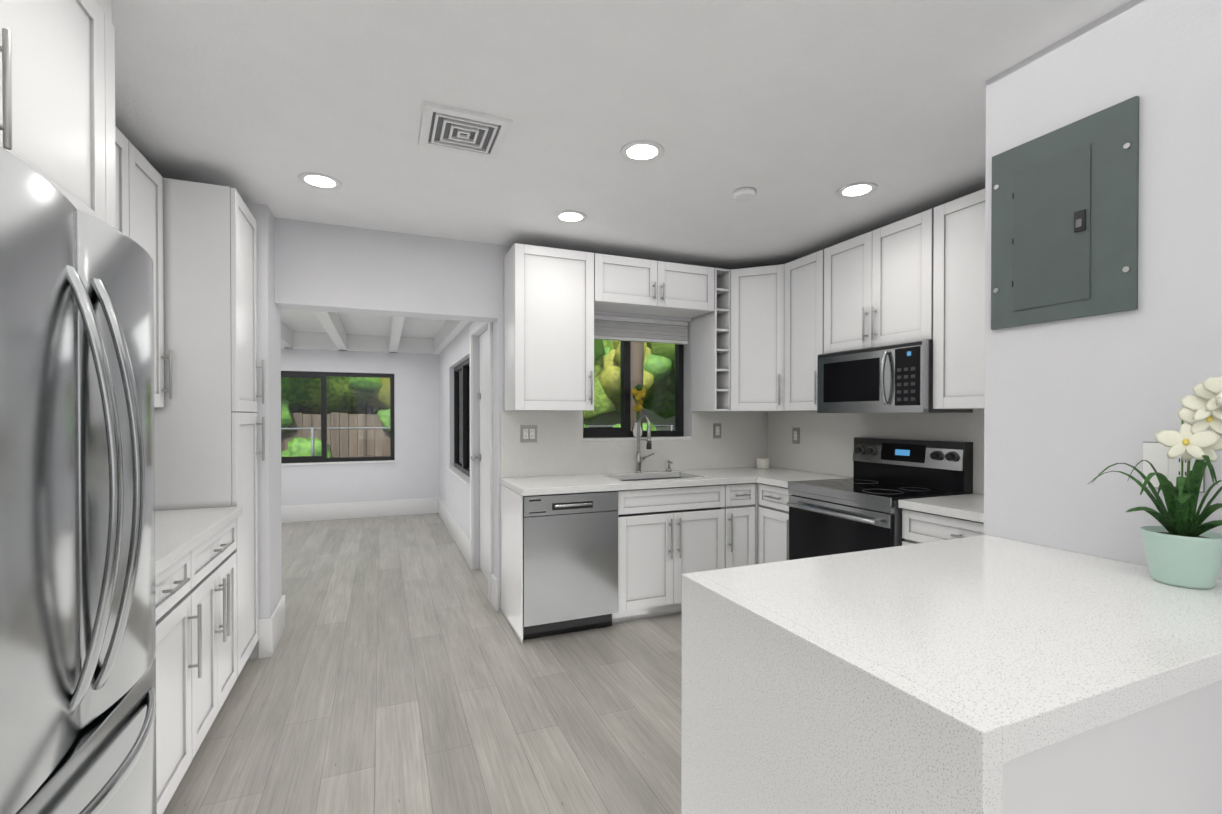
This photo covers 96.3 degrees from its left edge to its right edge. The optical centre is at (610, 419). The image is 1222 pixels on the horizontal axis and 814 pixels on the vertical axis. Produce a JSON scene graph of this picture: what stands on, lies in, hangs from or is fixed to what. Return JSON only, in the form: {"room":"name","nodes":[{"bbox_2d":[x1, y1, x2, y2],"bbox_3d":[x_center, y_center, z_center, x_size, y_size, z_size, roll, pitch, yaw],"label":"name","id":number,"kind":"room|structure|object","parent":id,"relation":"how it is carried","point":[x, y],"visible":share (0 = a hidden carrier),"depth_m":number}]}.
{"room":"kitchen","nodes":[
{"label":"kitchen","id":0,"kind":"room"},
{"bbox_2d":[244,202,281,658],"bbox_3d":[-2.852,0.063,2.851,1.900,2.500,0.410,0,0,-23],"label":"wall","id":1,"kind":"structure","parent":0,"point":[269,476],"depth_m":3.03},
{"bbox_2d":[281,348,438,505],"bbox_3d":[-3.796,0.033,7.048,3.410,2.500,0.200,0,0,-23],"label":"wall","id":2,"kind":"structure","parent":0,"point":[412,472],"depth_m":7.30},
{"bbox_2d":[281,371,394,462],"bbox_3d":[-3.704,-0.037,7.060,1.686,1.156,0.068,0,0,-23],"label":"window","id":3,"kind":"structure","parent":2,"relation":"in","point":[323,457],"depth_m":7.05},
{"bbox_2d":[281,460,395,464],"bbox_3d":[-3.707,0.552,7.073,1.730,0.020,0.230,0,0,-23],"label":"sill","id":4,"kind":"structure","parent":2,"relation":"attached to","point":[341,462],"depth_m":7.04},
{"bbox_2d":[281,498,434,522],"bbox_3d":[-3.762,1.178,6.951,3.030,0.210,0.019,0,0,-23],"label":"baseboard","id":5,"kind":"structure","parent":2,"relation":"attached to","point":[333,511],"depth_m":7.13},
{"bbox_2d":[281,309,445,338],"bbox_3d":[-3.035,-1.194,5.227,3.410,0.220,4.130,0,0,-23],"label":"ceiling","id":6,"kind":"structure","parent":0,"point":[309,321],"depth_m":6.25},
{"bbox_2d":[281,311,469,354],"bbox_3d":[-3.019,-0.984,5.127,3.060,0.200,3.930,0,0,-23],"label":"beam","id":7,"kind":"structure","parent":6,"relation":"attached to","point":[335,337],"depth_m":6.80},
{"bbox_2d":[163,513,681,813],"bbox_3d":[-0.715,1.365,2.549,5.900,0.100,11.200,0,0,-23],"label":"floor","id":8,"kind":"structure","parent":0,"point":[402,670],"depth_m":2.54},
{"bbox_2d":[0,146,156,813],"bbox_3d":[-1.347,0.435,0.998,0.733,1.782,0.913,0,0,-23],"label":"fridge","id":9,"kind":"object","parent":8,"relation":"on","point":[77,609],"visible":1,"depth_m":1.09},
{"bbox_2d":[154,506,242,813],"bbox_3d":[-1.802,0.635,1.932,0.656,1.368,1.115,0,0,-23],"label":"base cabinet","id":10,"kind":"object","parent":8,"relation":"on","point":[195,655],"visible":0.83,"depth_m":1.96},
{"bbox_2d":[154,178,264,676],"bbox_3d":[-2.113,0.114,2.668,0.656,2.400,0.480,0,0,-23],"label":"pantry","id":11,"kind":"object","parent":8,"relation":"on","point":[206,423],"visible":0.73,"depth_m":2.52},
{"bbox_2d":[523,491,617,639],"bbox_3d":[-0.345,0.876,3.564,0.596,0.864,0.635,0,0,-23],"label":"dishwasher","id":12,"kind":"object","parent":8,"relation":"on","point":[570,562],"visible":0.83,"depth_m":3.29},
{"bbox_2d":[612,503,736,622],"bbox_3d":[0.322,0.978,3.865,0.860,0.655,0.601,0,0,-23],"label":"base cabinet","id":13,"kind":"object","parent":8,"relation":"on","point":[660,554],"depth_m":3.56},
{"bbox_2d":[673,483,759,566],"bbox_3d":[0.768,0.870,4.052,0.350,0.868,0.601,0,0,-23],"label":"base cabinet","id":14,"kind":"object","parent":8,"relation":"on","point":[724,499],"depth_m":3.78},
{"bbox_2d":[501,466,804,516],"bbox_3d":[0.404,0.515,3.882,2.251,0.242,0.628,0,0,-23],"label":"countertop","id":15,"kind":"structure","parent":14,"relation":"on","point":[581,483],"depth_m":3.64},
{"bbox_2d":[635,414,653,472],"bbox_3d":[0.279,0.175,4.010,0.144,0.436,0.217,0,0,-23],"label":"faucet","id":16,"kind":"object","parent":15,"relation":"on","point":[639,458],"visible":1,"depth_m":4.05},
{"bbox_2d":[666,460,672,471],"bbox_3d":[0.448,0.350,4.151,0.039,0.084,0.076,0,0,-23],"label":"soap dispenser","id":17,"kind":"object","parent":15,"relation":"on","point":[668,469],"visible":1,"depth_m":4.16},
{"bbox_2d":[757,458,768,468],"bbox_3d":[1.229,0.347,4.421,0.100,0.086,0.100,0,0,-23],"label":"candle jar","id":18,"kind":"object","parent":15,"relation":"on","point":[762,463],"visible":1,"depth_m":4.38},
{"bbox_2d":[758,483,790,563],"bbox_3d":[1.345,0.872,3.761,0.609,0.869,0.373,0,0,-23],"label":"base cabinet","id":19,"kind":"object","parent":8,"relation":"on","point":[773,526],"visible":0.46,"depth_m":3.69},
{"bbox_2d":[757,471,852,487],"bbox_3d":[1.357,0.415,3.744,0.601,0.040,0.337,0,0,-23],"label":"countertop","id":20,"kind":"structure","parent":19,"relation":"on","point":[781,480],"depth_m":3.76},
{"bbox_2d":[787,437,972,559],"bbox_3d":[1.523,0.715,3.213,0.679,1.190,0.752,0,0,-23],"label":"range","id":21,"kind":"object","parent":8,"relation":"on","point":[860,510],"visible":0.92,"depth_m":3.14},
{"bbox_2d":[902,509,983,545],"bbox_3d":[1.856,0.881,2.545,0.609,0.869,0.718,0,0,-23],"label":"base cabinet","id":22,"kind":"object","parent":8,"relation":"on","point":[918,527],"visible":0.15,"depth_m":2.61},
{"bbox_2d":[898,493,983,522],"bbox_3d":[1.863,0.424,2.543,0.596,0.040,0.719,0,0,-23],"label":"countertop","id":23,"kind":"structure","parent":22,"relation":"on","point":[968,507],"depth_m":2.63},
{"bbox_2d":[681,535,1221,813],"bbox_3d":[0.897,0.864,1.313,1.218,0.920,0.780,0,0,-23],"label":"kitchen island","id":24,"kind":"object","parent":8,"relation":"on","point":[985,674],"visible":1,"depth_m":1.05},
{"bbox_2d":[1087,376,1221,588],"bbox_3d":[1.355,0.142,1.335,0.273,0.522,0.402,0,0,-23],"label":"orchid plant","id":25,"kind":"object","parent":24,"relation":"on","point":[1183,546],"visible":1,"depth_m":1.31},
{"bbox_2d":[439,321,487,569],"bbox_3d":[-1.516,0.042,5.765,0.200,2.500,3.930,0,0,-23],"label":"wall","id":26,"kind":"structure","parent":0,"point":[452,355],"depth_m":5.81},
{"bbox_2d":[435,498,469,565],"bbox_3d":[-1.798,1.184,6.165,0.016,0.210,2.919,0,0,-23],"label":"baseboard","id":27,"kind":"structure","parent":26,"relation":"attached to","point":[462,541],"depth_m":5.85},
{"bbox_2d":[447,467,469,484],"bbox_3d":[-1.497,0.562,5.685,0.230,0.020,1.640,0,0,-23],"label":"sill","id":28,"kind":"structure","parent":26,"relation":"attached to","point":[463,477],"depth_m":5.55},
{"bbox_2d":[454,358,469,476],"bbox_3d":[-1.506,-0.028,5.677,0.068,1.156,1.596,0,0,-23],"label":"window","id":29,"kind":"structure","parent":26,"relation":"in","point":[462,417],"depth_m":5.67},
{"bbox_2d":[471,329,487,580],"bbox_3d":[-1.008,0.286,4.370,0.124,2.020,0.792,0,0,-23],"label":"room door","id":30,"kind":"structure","parent":26,"relation":"in","point":[482,457],"depth_m":4.55},
{"bbox_2d":[469,322,492,601],"bbox_3d":[-1.043,0.242,4.355,0.020,2.120,0.980,0,0,-23],"label":"door frame","id":31,"kind":"structure","parent":26,"relation":"attached to","point":[474,327],"depth_m":3.95},
{"bbox_2d":[274,218,767,610],"bbox_3d":[-0.297,0.054,4.038,3.730,2.500,0.200,0,0,-23],"label":"wall","id":32,"kind":"structure","parent":0,"point":[321,267],"depth_m":3.50},
{"bbox_2d":[259,619,262,637],"bbox_3d":[-2.844,1.206,3.093,1.736,0.210,0.019,0,0,-23],"label":"baseboard","id":33,"kind":"structure","parent":32,"relation":"attached to","point":[260,621],"depth_m":3.01},
{"bbox_2d":[263,595,284,657],"bbox_3d":[-1.969,1.205,3.218,0.026,0.210,0.420,0,0,-23],"label":"baseboard","id":34,"kind":"structure","parent":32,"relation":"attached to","point":[271,629],"depth_m":3.09},
{"bbox_2d":[504,243,595,410],"bbox_3d":[-0.421,-0.588,3.688,0.535,1.050,0.332,0,0,-23],"label":"upper cabinet","id":35,"kind":"object","parent":32,"relation":"attached to","point":[555,299],"depth_m":3.54},
{"bbox_2d":[583,340,683,437],"bbox_3d":[0.159,-0.322,4.266,0.906,0.906,0.068,0,0,-23],"label":"kitchen window","id":36,"kind":"structure","parent":32,"relation":"in","point":[623,430],"depth_m":4.23},
{"bbox_2d":[500,411,767,477],"bbox_3d":[0.270,0.163,4.159,2.220,0.457,0.014,0,0,-23],"label":"backsplash","id":37,"kind":"structure","parent":32,"relation":"attached to","point":[560,446],"depth_m":4.05},
{"bbox_2d":[520,425,536,442],"bbox_3d":[-0.569,0.096,3.794,0.118,0.120,0.008,0,0,-23],"label":"outlet","id":38,"kind":"object","parent":37,"relation":"attached to","point":[528,433],"visible":1,"depth_m":3.79},
{"bbox_2d":[713,423,720,437],"bbox_3d":[0.855,0.087,4.393,0.072,0.120,0.008,0,0,-23],"label":"outlet","id":39,"kind":"object","parent":37,"relation":"attached to","point":[716,430],"visible":1,"depth_m":4.39},
{"bbox_2d":[583,436,690,440],"bbox_3d":[0.172,0.143,4.237,0.910,0.020,0.198,0,0,-23],"label":"sill","id":40,"kind":"structure","parent":32,"relation":"attached to","point":[633,438],"depth_m":4.16},
{"bbox_2d":[631,384,645,436],"bbox_3d":[0.208,-0.070,4.170,0.132,0.405,0.105,0,0,-23],"label":"vase","id":41,"kind":"object","parent":40,"relation":"on","point":[638,392],"visible":0.88,"depth_m":4.16},
{"bbox_2d":[594,315,687,344],"bbox_3d":[0.193,-0.688,4.181,0.890,0.173,0.055,0,0,-23],"label":"window shade","id":42,"kind":"object","parent":32,"relation":"attached to","point":[615,328],"visible":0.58,"depth_m":4.17},
{"bbox_2d":[596,253,715,318],"bbox_3d":[0.261,-0.955,3.972,0.941,0.320,0.332,0,0,-23],"label":"upper cabinet","id":43,"kind":"object","parent":32,"relation":"attached to","point":[628,285],"depth_m":3.83},
{"bbox_2d":[700,271,723,411],"bbox_3d":[1.107,-0.593,4.305,0.622,1.050,0.378,0,0,-23],"label":"wine rack","id":44,"kind":"object","parent":32,"relation":"attached to","point":[713,400],"depth_m":4.10},
{"bbox_2d":[724,264,784,411],"bbox_3d":[1.214,-0.591,4.049,0.622,1.050,0.286,0,0,-23],"label":"upper cabinet","id":45,"kind":"object","parent":32,"relation":"attached to","point":[754,297],"depth_m":3.99},
{"bbox_2d":[768,409,983,493],"bbox_3d":[1.795,0.168,3.465,0.015,0.457,2.475,0,0,-23],"label":"backsplash","id":46,"kind":"structure","parent":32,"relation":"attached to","point":[826,446],"depth_m":3.81},
{"bbox_2d":[792,428,799,443],"bbox_3d":[1.443,0.123,4.270,0.011,0.126,0.078,0,0,-23],"label":"outlet","id":47,"kind":"object","parent":46,"relation":"attached to","point":[795,435],"visible":1,"depth_m":4.27},
{"bbox_2d":[112,0,1130,269],"bbox_3d":[0.596,-1.223,0.841,4.550,0.100,6.770,0,0,-23],"label":"ceiling","id":48,"kind":"structure","parent":0,"point":[796,114],"depth_m":2.07},
{"bbox_2d":[298,172,341,189],"bbox_3d":[-1.442,-1.182,2.713,0.194,0.008,0.194,0,0,-23],"label":"recessed light","id":49,"kind":"object","parent":48,"relation":"in","point":[320,181],"visible":1,"depth_m":2.71},
{"bbox_2d":[418,101,511,158],"bbox_3d":[-0.604,-1.174,2.241,0.330,0.016,0.330,0,0,-23],"label":"ceiling vent","id":50,"kind":"object","parent":48,"relation":"in","point":[452,129],"visible":1,"depth_m":2.21},
{"bbox_2d":[554,210,586,223],"bbox_3d":[-0.236,-1.185,3.198,0.194,0.008,0.194,0,0,-23],"label":"recessed light","id":51,"kind":"object","parent":48,"relation":"in","point":[570,217],"visible":1,"depth_m":3.19},
{"bbox_2d":[620,140,663,162],"bbox_3d":[0.138,-1.179,2.411,0.194,0.008,0.194,0,0,-23],"label":"recessed light","id":52,"kind":"object","parent":48,"relation":"in","point":[642,151],"visible":1,"depth_m":2.40},
{"bbox_2d":[733,187,756,200],"bbox_3d":[0.695,-1.171,2.840,0.120,0.032,0.120,0,0,-23],"label":"smoke detector","id":53,"kind":"object","parent":48,"relation":"attached to","point":[744,193],"visible":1,"depth_m":2.81},
{"bbox_2d":[837,182,877,198],"bbox_3d":[1.267,-1.183,2.820,0.194,0.008,0.194,0,0,-23],"label":"recessed light","id":54,"kind":"object","parent":48,"relation":"in","point":[856,190],"visible":0.98,"depth_m":2.82},
{"bbox_2d":[984,0,1221,580],"bbox_3d":[2.626,0.081,0.331,1.210,2.500,3.940,0,0,-23],"label":"wall","id":55,"kind":"structure","parent":0,"point":[1074,407],"depth_m":1.56},
{"bbox_2d":[991,96,1138,329],"bbox_3d":[1.379,-0.604,1.695,0.027,0.590,0.390,0,0,-23],"label":"panel","id":56,"kind":"object","parent":55,"relation":"attached to","point":[1064,220],"visible":1,"depth_m":1.66},
{"bbox_2d":[1143,441,1204,492],"bbox_3d":[1.491,0.123,1.454,0.011,0.126,0.124,0,0,-23],"label":"outlet","id":57,"kind":"object","parent":55,"relation":"attached to","point":[1154,454],"visible":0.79,"depth_m":1.47},
{"bbox_3d":[1.872,0.058,3.495,0.150,2.500,2.480,0,0,-23],"label":"wall","id":58,"kind":"structure","parent":0,"visible":0},
{"bbox_2d":[784,246,831,410],"bbox_3d":[1.481,-0.589,3.768,0.347,1.050,0.436,0,0,-23],"label":"upper cabinet","id":59,"kind":"object","parent":58,"relation":"attached to","point":[808,279],"depth_m":3.71},
{"bbox_2d":[832,209,931,352],"bbox_3d":[1.689,-0.767,3.272,0.347,0.686,0.758,0,0,-23],"label":"upper cabinet","id":60,"kind":"object","parent":58,"relation":"attached to","point":[919,276],"depth_m":3.13},
{"bbox_2d":[817,340,972,412],"bbox_3d":[1.633,-0.231,3.253,0.440,0.377,0.750,0,0,-23],"label":"microwave","id":61,"kind":"object","parent":60,"relation":"attached to","point":[895,378],"visible":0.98,"depth_m":3.09},
{"bbox_2d":[932,189,984,408],"bbox_3d":[1.964,-0.580,2.617,0.347,1.050,0.788,0,0,-23],"label":"upper cabinet","id":62,"kind":"object","parent":58,"relation":"attached to","point":[958,225],"depth_m":2.73},
{"label":"outside","id":63,"kind":"structure","parent":0,"visible":0},
{"bbox_2d":[281,339,674,457],"bbox_3d":[-2.488,-2.059,12.300,65.000,8.624,65.000,0,0,-23],"label":"garden","id":64,"kind":"object","parent":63,"point":[661,408],"depth_m":10.25},
{"bbox_3d":[-1.382,0.084,-0.121,0.150,2.500,6.210,0,0,-23],"label":"wall","id":65,"kind":"structure","parent":0,"visible":0},
{"bbox_2d":[0,0,115,228],"bbox_3d":[-1.397,-0.819,0.896,0.610,0.701,1.090,0,0,-23],"label":"upper cabinet","id":66,"kind":"object","parent":65,"relation":"attached to","point":[57,94],"visible":0.83,"depth_m":1.27},
{"bbox_2d":[115,126,171,407],"bbox_3d":[-1.931,-0.565,1.883,0.386,1.030,1.090,0,0,-23],"label":"upper cabinet","id":67,"kind":"object","parent":65,"relation":"attached to","point":[139,199],"visible":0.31,"depth_m":2.29}
]}

